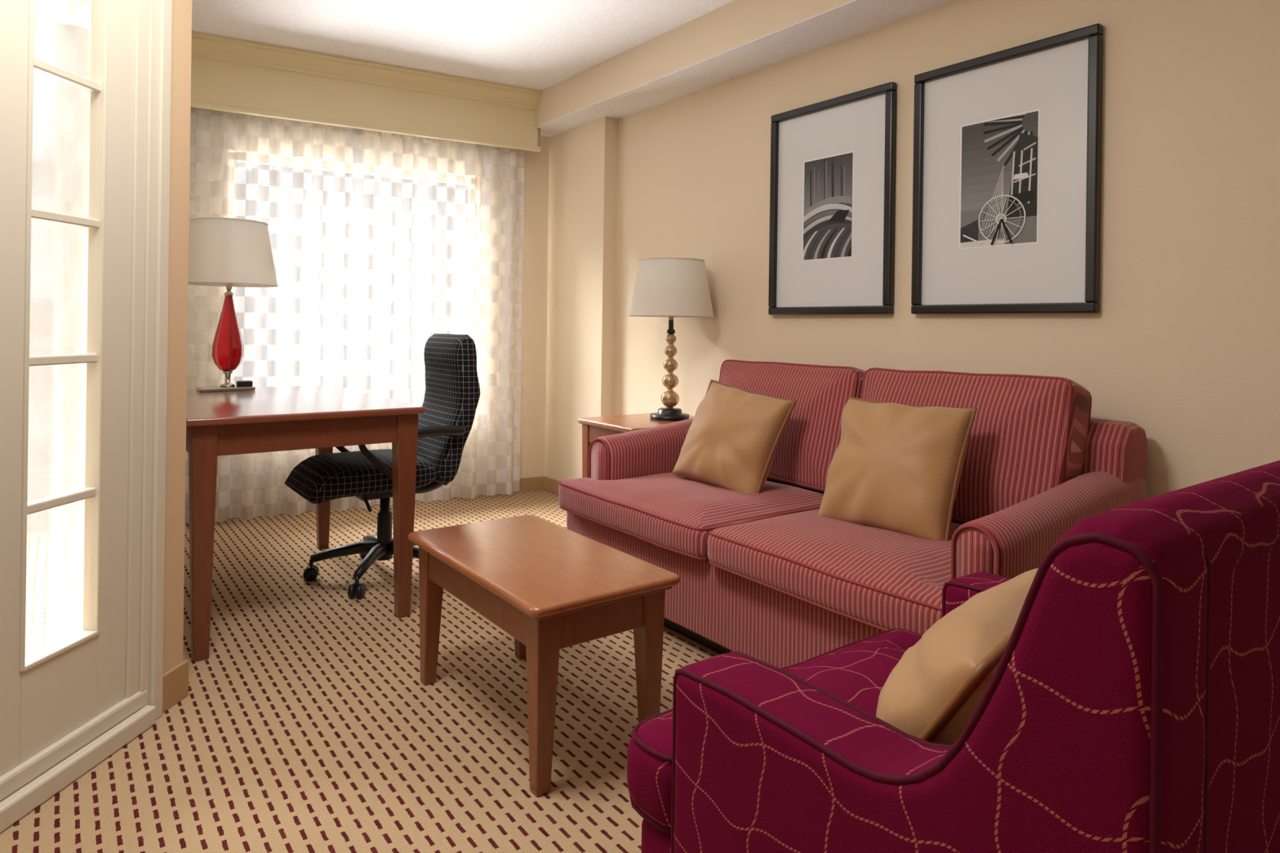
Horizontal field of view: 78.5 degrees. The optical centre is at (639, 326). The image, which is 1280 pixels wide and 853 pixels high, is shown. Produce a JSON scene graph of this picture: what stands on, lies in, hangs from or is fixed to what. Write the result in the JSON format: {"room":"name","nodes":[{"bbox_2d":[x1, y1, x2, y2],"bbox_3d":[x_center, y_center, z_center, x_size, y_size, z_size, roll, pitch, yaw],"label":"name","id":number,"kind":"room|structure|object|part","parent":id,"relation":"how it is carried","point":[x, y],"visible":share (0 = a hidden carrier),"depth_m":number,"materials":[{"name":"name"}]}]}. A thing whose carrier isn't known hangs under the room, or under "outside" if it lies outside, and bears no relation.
{"room":"hotel room","nodes":[
{"label":"hotel room","id":0,"kind":"room"},
{"bbox_2d":[163,0,191,673],"bbox_3d":[-1.334,-0.204,2.160,0.157,2.490,0.157,1,0,-37],"label":"wall","id":1,"kind":"structure","parent":0,"point":[181,41],"depth_m":2.16,"materials":[{"name":"beige paint"}]},
{"bbox_2d":[0,489,719,852],"bbox_3d":[-0.850,1.098,1.286,6.200,0.100,6.660,1,0,-37],"label":"floor","id":2,"kind":"structure","parent":0,"point":[309,723],"depth_m":2.03,"materials":[{"name":"carpet"}]},
{"bbox_2d":[0,705,155,833],"bbox_3d":[-1.360,1.016,1.788,0.135,0.050,0.550,1,0,6],"label":"threshold","id":3,"kind":"object","parent":2,"relation":"on","point":[27,798],"visible":0.49,"depth_m":1.79,"materials":[{"name":"beige paint"}]},
{"bbox_2d":[19,635,97,764],"bbox_3d":[-1.349,0.844,1.800,0.041,0.205,0.211,1,0,6],"label":"rail","id":4,"kind":"object","parent":3,"relation":"on","point":[58,695],"visible":0.76,"depth_m":1.79,"materials":[{"name":"beige paint"}]},
{"bbox_2d":[21,630,98,672],"bbox_3d":[-1.343,0.743,1.800,0.040,0.012,0.211,1,0,6],"label":"bead","id":5,"kind":"object","parent":4,"relation":"attached to","point":[42,656],"visible":0.8,"depth_m":1.80,"materials":[{"name":"beige paint"}]},
{"bbox_3d":[-1.332,-0.094,1.800,0.144,1.670,0.158,1,0,-37],"label":"pane","id":6,"kind":"object","parent":5,"relation":"on","visible":0},
{"bbox_2d":[26,487,95,515],"bbox_3d":[-1.343,0.401,1.800,0.030,0.022,0.211,1,0,6],"label":"muntin","id":7,"kind":"object","parent":6,"relation":"attached to","point":[44,504],"visible":0.76,"depth_m":1.80,"materials":[{"name":"beige paint"}]},
{"bbox_2d":[29,353,97,366],"bbox_3d":[-1.338,0.076,1.800,0.030,0.022,0.211,1,0,6],"label":"muntin","id":8,"kind":"object","parent":6,"relation":"attached to","point":[59,359],"visible":0.75,"depth_m":1.80,"materials":[{"name":"beige paint"}]},
{"bbox_2d":[31,208,99,228],"bbox_3d":[-1.334,-0.249,1.800,0.030,0.022,0.211,1,0,6],"label":"muntin","id":9,"kind":"object","parent":6,"relation":"attached to","point":[36,214],"visible":0.76,"depth_m":1.80,"materials":[{"name":"beige paint"}]},
{"bbox_2d":[33,57,101,92],"bbox_3d":[-1.329,-0.579,1.800,0.030,0.022,0.211,1,0,6],"label":"muntin","id":10,"kind":"object","parent":6,"relation":"attached to","point":[40,66],"visible":0.76,"depth_m":1.80,"materials":[{"name":"beige paint"}]},
{"bbox_2d":[0,689,147,800],"bbox_3d":[-1.371,0.968,1.789,0.446,0.045,0.475,1,0,-37],"label":"threshold step","id":11,"kind":"structure","parent":3,"relation":"on","point":[20,775],"depth_m":1.80,"materials":[{"name":"beige wood"}]},
{"bbox_2d":[186,384,426,662],"bbox_3d":[-1.431,0.660,3.069,0.760,0.760,1.180,1,0,-37],"label":"desk","id":12,"kind":"object","parent":2,"relation":"on","point":[322,418],"visible":0.68,"depth_m":2.67,"materials":[{"name":"brown wood"}]},
{"bbox_3d":[-1.374,0.673,2.457,0.076,0.736,0.076,1,0,-37],"label":"leg","id":13,"kind":"part","parent":12,"relation":"part of","materials":[{"name":"brown wood"}]},
{"bbox_2d":[188,217,278,391],"bbox_3d":[-1.778,-0.090,3.389,0.387,0.728,0.387,1,0,-37],"label":"table lamp","id":14,"kind":"object","parent":12,"relation":"on","point":[224,251],"visible":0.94,"depth_m":3.29,"materials":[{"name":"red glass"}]},
{"bbox_3d":[-1.789,0.267,3.384,0.215,0.014,0.120,1,0,-37],"label":"plate","id":15,"kind":"part","parent":14,"relation":"part of","materials":[{"name":"silver metal"}]},
{"bbox_3d":[-1.782,0.227,3.389,0.060,0.067,0.060,1,0,-37],"label":"stem","id":16,"kind":"part","parent":14,"relation":"part of","materials":[{"name":"silver metal"}]},
{"bbox_3d":[-1.780,0.030,3.389,0.120,0.330,0.120,1,0,31],"label":"glass","id":17,"kind":"part","parent":14,"relation":"part of","materials":[{"name":"red glass"}]},
{"bbox_3d":[-1.776,-0.243,3.389,0.060,0.160,0.060,1,0,-37],"label":"bulb","id":18,"kind":"part","parent":14,"relation":"part of","materials":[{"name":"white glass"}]},
{"bbox_3d":[-1.775,-0.316,3.389,0.380,0.267,0.380,1,0,-37],"label":"lamp shade","id":19,"kind":"part","parent":14,"relation":"part of","materials":[{"name":"white fabric"}]},
{"bbox_3d":[-1.488,0.671,3.688,0.076,0.736,0.076,1,0,-37],"label":"leg","id":20,"kind":"part","parent":12,"relation":"part of","materials":[{"name":"brown wood"}]},
{"bbox_3d":[-0.857,0.680,2.842,0.076,0.736,0.076,1,0,-37],"label":"leg","id":21,"kind":"part","parent":12,"relation":"part of","materials":[{"name":"brown wood"}]},
{"bbox_2d":[284,333,479,599],"bbox_3d":[-1.083,0.537,3.307,0.701,1.015,0.599,1,0,-37],"label":"office chair","id":22,"kind":"object","parent":2,"relation":"on","point":[452,388],"visible":0.66,"depth_m":3.25,"materials":[{"name":"fabric"}]},
{"bbox_3d":[-1.351,0.984,3.222,0.015,0.055,0.015,1,0,-14],"label":"caster stem","id":23,"kind":"part","parent":22,"relation":"part of","materials":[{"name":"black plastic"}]},
{"bbox_3d":[-1.187,0.527,3.498,0.443,0.236,0.110,1,0,-37],"label":"armrest","id":24,"kind":"part","parent":22,"relation":"part of","materials":[{"name":"black plastic"}]},
{"bbox_3d":[-1.223,0.936,3.254,0.270,0.075,0.056,1,0,-17],"label":"leg","id":25,"kind":"part","parent":22,"relation":"part of","materials":[{"name":"black plastic"}]},
{"bbox_3d":[-1.089,0.987,3.014,0.015,0.055,0.015,1,0,-14],"label":"caster stem","id":26,"kind":"part","parent":22,"relation":"part of","materials":[{"name":"black plastic"}]},
{"bbox_3d":[-1.087,0.690,3.094,0.016,0.044,0.214,1,0,-30],"label":"lever","id":27,"kind":"part","parent":22,"relation":"part of","materials":[{"name":"black plastic"}]},
{"bbox_3d":[-1.166,0.937,3.423,0.058,0.076,0.271,1,0,-37],"label":"leg","id":28,"kind":"part","parent":22,"relation":"part of","materials":[{"name":"black plastic"}]},
{"bbox_3d":[-1.087,0.938,3.146,0.056,0.075,0.270,1,0,4],"label":"leg","id":29,"kind":"part","parent":22,"relation":"part of","materials":[{"name":"black plastic"}]},
{"bbox_3d":[-0.934,0.940,3.241,0.270,0.075,0.056,1,0,22],"label":"leg","id":30,"kind":"part","parent":22,"relation":"part of","materials":[{"name":"black plastic"}]},
{"bbox_3d":[-0.913,0.531,3.131,0.443,0.236,0.110,1,0,-37],"label":"armrest","id":31,"kind":"part","parent":22,"relation":"part of","materials":[{"name":"black plastic"}]},
{"bbox_3d":[-0.869,0.348,3.448,0.194,0.630,0.450,1,0,-37],"label":"backrest","id":32,"kind":"part","parent":22,"relation":"part of","materials":[{"name":"fabric"}]},
{"bbox_2d":[408,515,679,796],"bbox_3d":[-0.296,0.836,2.140,0.423,0.440,0.780,1,0,-37],"label":"coffee table","id":33,"kind":"object","parent":2,"relation":"on","point":[551,587],"visible":0.98,"depth_m":1.95,"materials":[{"name":"brown wood"}]},
{"bbox_3d":[-0.615,0.847,2.314,0.064,0.410,0.064,1,0,-37],"label":"leg","id":34,"kind":"part","parent":33,"relation":"part of","materials":[{"name":"brown wood"}]},
{"bbox_3d":[-0.374,0.850,2.493,0.064,0.410,0.064,1,0,-37],"label":"leg","id":35,"kind":"part","parent":33,"relation":"part of","materials":[{"name":"brown wood"}]},
{"bbox_3d":[-0.223,0.852,1.788,0.064,0.410,0.064,1,0,-37],"label":"leg","id":36,"kind":"part","parent":33,"relation":"part of","materials":[{"name":"brown wood"}]},
{"bbox_3d":[-0.293,0.642,2.140,0.393,0.011,0.750,1,0,-37],"label":"underside moulding","id":37,"kind":"part","parent":33,"relation":"part of","materials":[{"name":"brown wood"}]},
{"bbox_3d":[0.017,0.855,1.968,0.064,0.410,0.064,1,0,-37],"label":"leg","id":38,"kind":"part","parent":33,"relation":"part of","materials":[{"name":"brown wood"}]},
{"bbox_2d":[577,413,693,478],"bbox_3d":[0.057,0.756,3.799,0.570,0.610,0.470,1,0,-37],"label":"end table","id":39,"kind":"object","parent":2,"relation":"on","point":[593,428],"visible":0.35,"depth_m":3.74,"materials":[{"name":"brown wood"}]},
{"bbox_3d":[-0.249,0.764,3.808,0.055,0.586,0.055,1,0,-37],"label":"leg","id":40,"kind":"part","parent":39,"relation":"part of","materials":[{"name":"brown wood"}]},
{"bbox_2d":[627,257,714,421],"bbox_3d":[0.151,0.062,3.844,0.423,0.778,0.423,1,0,-37],"label":"table lamp","id":41,"kind":"object","parent":39,"relation":"on","point":[670,287],"visible":1,"depth_m":3.70,"materials":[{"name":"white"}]},
{"bbox_3d":[0.154,-0.112,3.844,0.060,0.160,0.060,1,0,-37],"label":"bulb","id":42,"kind":"part","parent":41,"relation":"part of","materials":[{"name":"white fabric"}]},
{"bbox_3d":[0.155,-0.187,3.844,0.416,0.271,0.416,1,0,-37],"label":"lamp shade","id":43,"kind":"part","parent":41,"relation":"part of","materials":[{"name":"white fabric"}]},
{"bbox_2d":[558,360,1147,668],"bbox_3d":[0.575,0.603,2.735,1.014,0.930,1.796,1,0,-37],"label":"sofa","id":44,"kind":"object","parent":2,"relation":"on","point":[766,577],"visible":0.66,"depth_m":2.33,"materials":[{"name":"red fabric"}]},
{"bbox_3d":[-0.169,0.715,3.203,0.002,0.485,0.113,1,0,-37],"label":"arm panel","id":45,"kind":"part","parent":44,"relation":"part of","materials":[{"name":"red fabric"}]},
{"bbox_3d":[0.148,0.680,3.439,0.785,0.565,0.157,1,0,-37],"label":"arm","id":46,"kind":"part","parent":44,"relation":"part of"},
{"bbox_2d":[558,471,823,559],"bbox_3d":[0.220,0.663,2.988,0.749,0.155,0.883,1,0,-37],"label":"seat cushion","id":47,"kind":"object","parent":44,"relation":"on","point":[668,512],"depth_m":2.74,"materials":[{"name":"red fabric"}]},
{"bbox_2d":[671,379,796,493],"bbox_3d":[0.344,0.425,2.968,0.261,0.422,0.442,1,0,-37],"label":"throw pillow","id":48,"kind":"object","parent":44,"relation":"on","point":[734,435],"visible":0.94,"depth_m":2.87,"materials":[{"name":"beige fabric"}]},
{"bbox_2d":[720,361,865,492],"bbox_3d":[0.584,0.386,3.163,0.265,0.481,0.741,1,0,-37],"label":"cushion","id":49,"kind":"object","parent":44,"relation":"on","point":[807,446],"depth_m":2.95,"materials":[{"name":"red fabric"}]},
{"bbox_2d":[707,508,962,635],"bbox_3d":[0.741,0.671,2.288,0.746,0.154,0.860,1,0,-37],"label":"seat cushion","id":50,"kind":"object","parent":44,"relation":"on","point":[879,580],"depth_m":2.09,"materials":[{"name":"red fabric"}]},
{"bbox_2d":[817,396,977,541],"bbox_3d":[0.771,0.431,2.395,0.264,0.391,0.447,1,0,-37],"label":"throw pillow","id":51,"kind":"object","parent":44,"relation":"on","point":[894,467],"visible":0.9,"depth_m":2.31,"materials":[{"name":"beige fabric"}]},
{"bbox_3d":[0.886,0.623,2.966,0.238,0.700,1.775,1,0,-37],"label":"frame","id":52,"kind":"part","parent":44,"relation":"part of","materials":[{"name":"red fabric"}]},
{"bbox_3d":[0.791,0.729,1.857,0.002,0.485,0.086,1,0,-37],"label":"arm panel","id":53,"kind":"part","parent":44,"relation":"part of","materials":[{"name":"red fabric"}]},
{"bbox_2d":[860,370,1090,524],"bbox_3d":[1.036,0.392,2.558,0.268,0.491,0.744,1,0,-37],"label":"cushion","id":54,"kind":"object","parent":44,"relation":"on","point":[1029,436],"depth_m":2.33,"materials":[{"name":"red fabric"}]},
{"bbox_3d":[0.791,0.720,1.857,0.009,0.501,0.121,1,0,-37],"label":"arm piping","id":55,"kind":"part","parent":44,"relation":"part of","materials":[{"name":"red fabric"}]},
{"bbox_3d":[1.122,0.693,2.104,0.820,0.565,0.130,1,0,-37],"label":"arm","id":56,"kind":"part","parent":44,"relation":"part of"},
{"bbox_2d":[628,460,1279,852],"bbox_3d":[0.473,0.612,1.124,0.760,0.910,0.747,1,0,-37],"label":"armchair","id":57,"kind":"object","parent":2,"relation":"on","point":[1131,704],"visible":0.89,"depth_m":0.72,"materials":[{"name":"fabric"}]},
{"bbox_2d":[628,630,922,827],"bbox_3d":[0.425,0.658,1.188,0.720,0.170,0.589,1,0,-37],"label":"seat cushion","id":58,"kind":"object","parent":57,"relation":"on","point":[856,673],"depth_m":1.23,"materials":[{"name":"fabric"}]},
{"bbox_3d":[0.262,0.570,0.869,0.115,0.807,0.590,1,0,-37],"label":"arm","id":59,"kind":"part","parent":57,"relation":"part of","materials":[{"name":"fabric"}]},
{"bbox_2d":[875,568,1038,745],"bbox_3d":[0.470,0.491,1.090,0.219,0.260,0.430,1,0,45],"label":"throw pillow","id":60,"kind":"object","parent":57,"relation":"on","point":[932,693],"visible":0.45,"depth_m":0.97,"materials":[{"name":"beige fabric"}]},
{"bbox_3d":[0.779,0.577,1.254,0.115,0.807,0.590,1,0,-37],"label":"arm","id":61,"kind":"part","parent":57,"relation":"part of","materials":[{"name":"fabric"}]},
{"bbox_2d":[191,31,542,151],"bbox_3d":[-1.547,-1.274,4.302,2.170,0.355,0.382,1,0,-37],"label":"valance","id":62,"kind":"object","parent":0,"point":[228,74],"depth_m":4.31,"materials":[{"name":"beige fabric"}]},
{"bbox_2d":[185,106,524,524],"bbox_3d":[-1.615,-0.135,4.401,2.022,2.315,0.090,1,0,-29],"label":"sheer curtain","id":63,"kind":"object","parent":62,"relation":"hanging from","point":[382,243],"visible":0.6,"depth_m":4.42,"materials":[{"name":"fabric"}]},
{"bbox_3d":[-2.034,-0.141,4.169,1.064,2.315,0.079,1,0,-29],"label":"panel","id":64,"kind":"part","parent":63,"relation":"part of","materials":[{"name":"fabric"}]},
{"bbox_3d":[-1.179,-0.129,4.644,1.024,2.315,0.090,1,0,-29],"label":"panel","id":65,"kind":"part","parent":63,"relation":"part of","materials":[{"name":"fabric"}]},
{"bbox_2d":[191,0,733,90],"bbox_3d":[-0.171,-1.488,1.679,4.100,0.110,6.520,1,0,-37],"label":"ceiling","id":66,"kind":"structure","parent":0,"point":[540,45],"depth_m":3.80,"materials":[{"name":"paint"}]},
{"bbox_2d":[520,135,549,478],"bbox_3d":[-0.791,-0.196,5.038,0.573,2.490,0.212,1,0,-37],"label":"wall","id":67,"kind":"structure","parent":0,"point":[536,164],"depth_m":5.02,"materials":[{"name":"beige paint"}]},
{"bbox_2d":[544,116,618,482],"bbox_3d":[-0.376,-0.190,4.945,0.215,2.490,0.820,1,0,-37],"label":"pier","id":68,"kind":"object","parent":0,"point":[582,228],"depth_m":4.75,"materials":[{"name":"beige paint"}]},
{"bbox_2d":[543,476,562,494],"bbox_3d":[-0.424,1.012,4.796,0.012,0.085,0.642,1,0,-37],"label":"baseboard","id":69,"kind":"object","parent":68,"relation":"attached to","point":[551,485],"depth_m":4.97,"materials":[{"name":"beige wood"}]},
{"bbox_2d":[535,0,953,136],"bbox_3d":[1.229,-1.204,2.557,0.279,0.006,6.250,1,0,-37],"label":"ceiling soffit underside","id":70,"kind":"structure","parent":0,"point":[854,17],"depth_m":3.50,"materials":[{"name":"paint"}]},
{"bbox_2d":[614,0,1279,498],"bbox_3d":[1.569,-0.163,2.416,0.120,2.490,5.600,1,0,-37],"label":"wall","id":71,"kind":"structure","parent":0,"point":[1182,344],"depth_m":2.47,"materials":[{"name":"beige paint"}]},
{"bbox_2d":[535,0,852,126],"bbox_3d":[1.230,-1.310,2.557,0.280,0.206,6.250,1,0,-37],"label":"ceiling beam","id":72,"kind":"structure","parent":71,"relation":"attached to","point":[734,24],"depth_m":3.73,"materials":[{"name":"beige paint"}]},
{"bbox_2d":[768,81,897,315],"bbox_3d":[0.797,-0.506,3.327,0.033,0.910,0.650,1,0,-37],"label":"framed picture","id":73,"kind":"object","parent":71,"relation":"attached to","point":[833,177],"visible":1,"depth_m":3.30,"materials":[{"name":"black"}]},
{"bbox_3d":[0.613,-0.508,3.574,0.033,0.842,0.034,1,0,-37],"label":"frame","id":74,"kind":"part","parent":73,"relation":"part of","materials":[{"name":"black wood"}]},
{"bbox_3d":[0.791,-0.068,3.327,0.033,0.034,0.650,1,0,-37],"label":"frame","id":75,"kind":"part","parent":73,"relation":"part of","materials":[{"name":"black wood"}]},
{"bbox_3d":[0.803,-0.944,3.327,0.033,0.034,0.650,1,0,-37],"label":"frame","id":76,"kind":"part","parent":73,"relation":"part of","materials":[{"name":"black wood"}]},
{"bbox_3d":[0.981,-0.503,3.080,0.033,0.842,0.034,1,0,-37],"label":"frame","id":77,"kind":"part","parent":73,"relation":"part of","materials":[{"name":"black wood"}]},
{"bbox_2d":[911,22,1102,314],"bbox_3d":[1.246,-0.500,2.726,0.033,0.910,0.661,1,0,-37],"label":"framed picture","id":78,"kind":"object","parent":71,"relation":"attached to","point":[1006,175],"visible":1,"depth_m":2.69,"materials":[{"name":"black"}]},
{"bbox_3d":[1.058,-0.502,2.977,0.033,0.842,0.034,1,0,-37],"label":"frame","id":79,"kind":"part","parent":78,"relation":"part of","materials":[{"name":"black wood"}]},
{"bbox_3d":[1.240,-0.062,2.726,0.033,0.034,0.661,1,0,-37],"label":"frame","id":80,"kind":"part","parent":78,"relation":"part of","materials":[{"name":"black wood"}]},
{"bbox_3d":[1.252,-0.938,2.726,0.033,0.034,0.661,1,0,-37],"label":"frame","id":81,"kind":"part","parent":78,"relation":"part of","materials":[{"name":"black wood"}]},
{"bbox_3d":[1.433,-0.497,2.474,0.033,0.842,0.034,1,0,-37],"label":"frame","id":82,"kind":"part","parent":78,"relation":"part of","materials":[{"name":"black wood"}]},
{"bbox_3d":[-2.020,-0.213,3.113,0.120,2.490,2.290,1,0,-37],"label":"wall","id":83,"kind":"structure","parent":0,"visible":0},
{"bbox_2d":[162,660,188,713],"bbox_3d":[-1.285,0.992,2.157,0.012,0.100,0.113,1,0,6],"label":"baseboard","id":84,"kind":"structure","parent":83,"relation":"attached to","point":[175,681],"depth_m":2.16,"materials":[{"name":"brown wood"}]},
{"bbox_2d":[185,475,545,524],"bbox_3d":[-1.617,0.995,4.498,2.300,0.085,0.012,1,0,-29],"label":"baseboard","id":85,"kind":"structure","parent":83,"relation":"attached to","point":[535,483],"depth_m":5.00,"materials":[{"name":"beige wood"}]},
{"bbox_3d":[-1.461,-0.205,0.875,0.903,2.490,0.975,1,0,-37],"label":"wall","id":86,"kind":"structure","parent":0,"visible":0},
{"bbox_2d":[25,0,91,657],"bbox_3d":[-1.487,-0.046,1.756,0.046,2.130,0.708,1,0,6],"label":"glass pane","id":87,"kind":"object","parent":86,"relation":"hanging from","point":[62,34],"visible":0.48,"depth_m":1.98,"materials":[{"name":"glass"}]},
{"bbox_2d":[124,0,148,698],"bbox_3d":[-1.339,-0.009,2.018,0.104,2.100,0.039,1,0,6],"label":"door frame","id":88,"kind":"object","parent":86,"relation":"attached to","point":[141,6],"visible":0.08,"depth_m":2.01,"materials":[{"name":"beige paint"}]},
{"bbox_2d":[138,0,172,719],"bbox_3d":[-1.325,-0.029,2.071,0.120,2.140,0.068,1,0,6],"label":"door frame","id":89,"kind":"structure","parent":86,"relation":"attached to","point":[165,12],"depth_m":2.06,"materials":[{"name":"beige paint"}]},
{"bbox_3d":[-1.323,-0.994,1.800,0.171,0.130,0.182,1,0,-37],"label":"door","id":90,"kind":"structure","parent":0,"visible":0},
{"bbox_2d":[0,0,28,776],"bbox_3d":[-1.350,-0.056,1.654,0.041,2.005,0.083,1,0,6],"label":"stile","id":91,"kind":"object","parent":90,"relation":"attached to","point":[14,14],"visible":1,"depth_m":1.66,"materials":[{"name":"beige paint"}]},
{"bbox_2d":[18,0,34,672],"bbox_3d":[-1.341,-0.091,1.696,0.040,1.675,0.012,1,0,6],"label":"bead","id":92,"kind":"object","parent":90,"relation":"attached to","point":[31,2],"visible":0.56,"depth_m":1.69,"materials":[{"name":"beige paint"}]},
{"bbox_2d":[83,0,108,633],"bbox_3d":[-1.321,-0.091,1.904,0.040,1.675,0.010,1,0,6],"label":"bead","id":93,"kind":"object","parent":90,"relation":"attached to","point":[100,8],"visible":0.85,"depth_m":1.90,"materials":[{"name":"beige paint"}]},
{"bbox_2d":[82,0,134,715],"bbox_3d":[-1.321,-0.056,1.951,0.041,2.005,0.092,1,0,6],"label":"stile","id":94,"kind":"object","parent":90,"relation":"attached to","point":[111,640],"visible":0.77,"depth_m":1.95,"materials":[{"name":"beige paint"}]}
]}

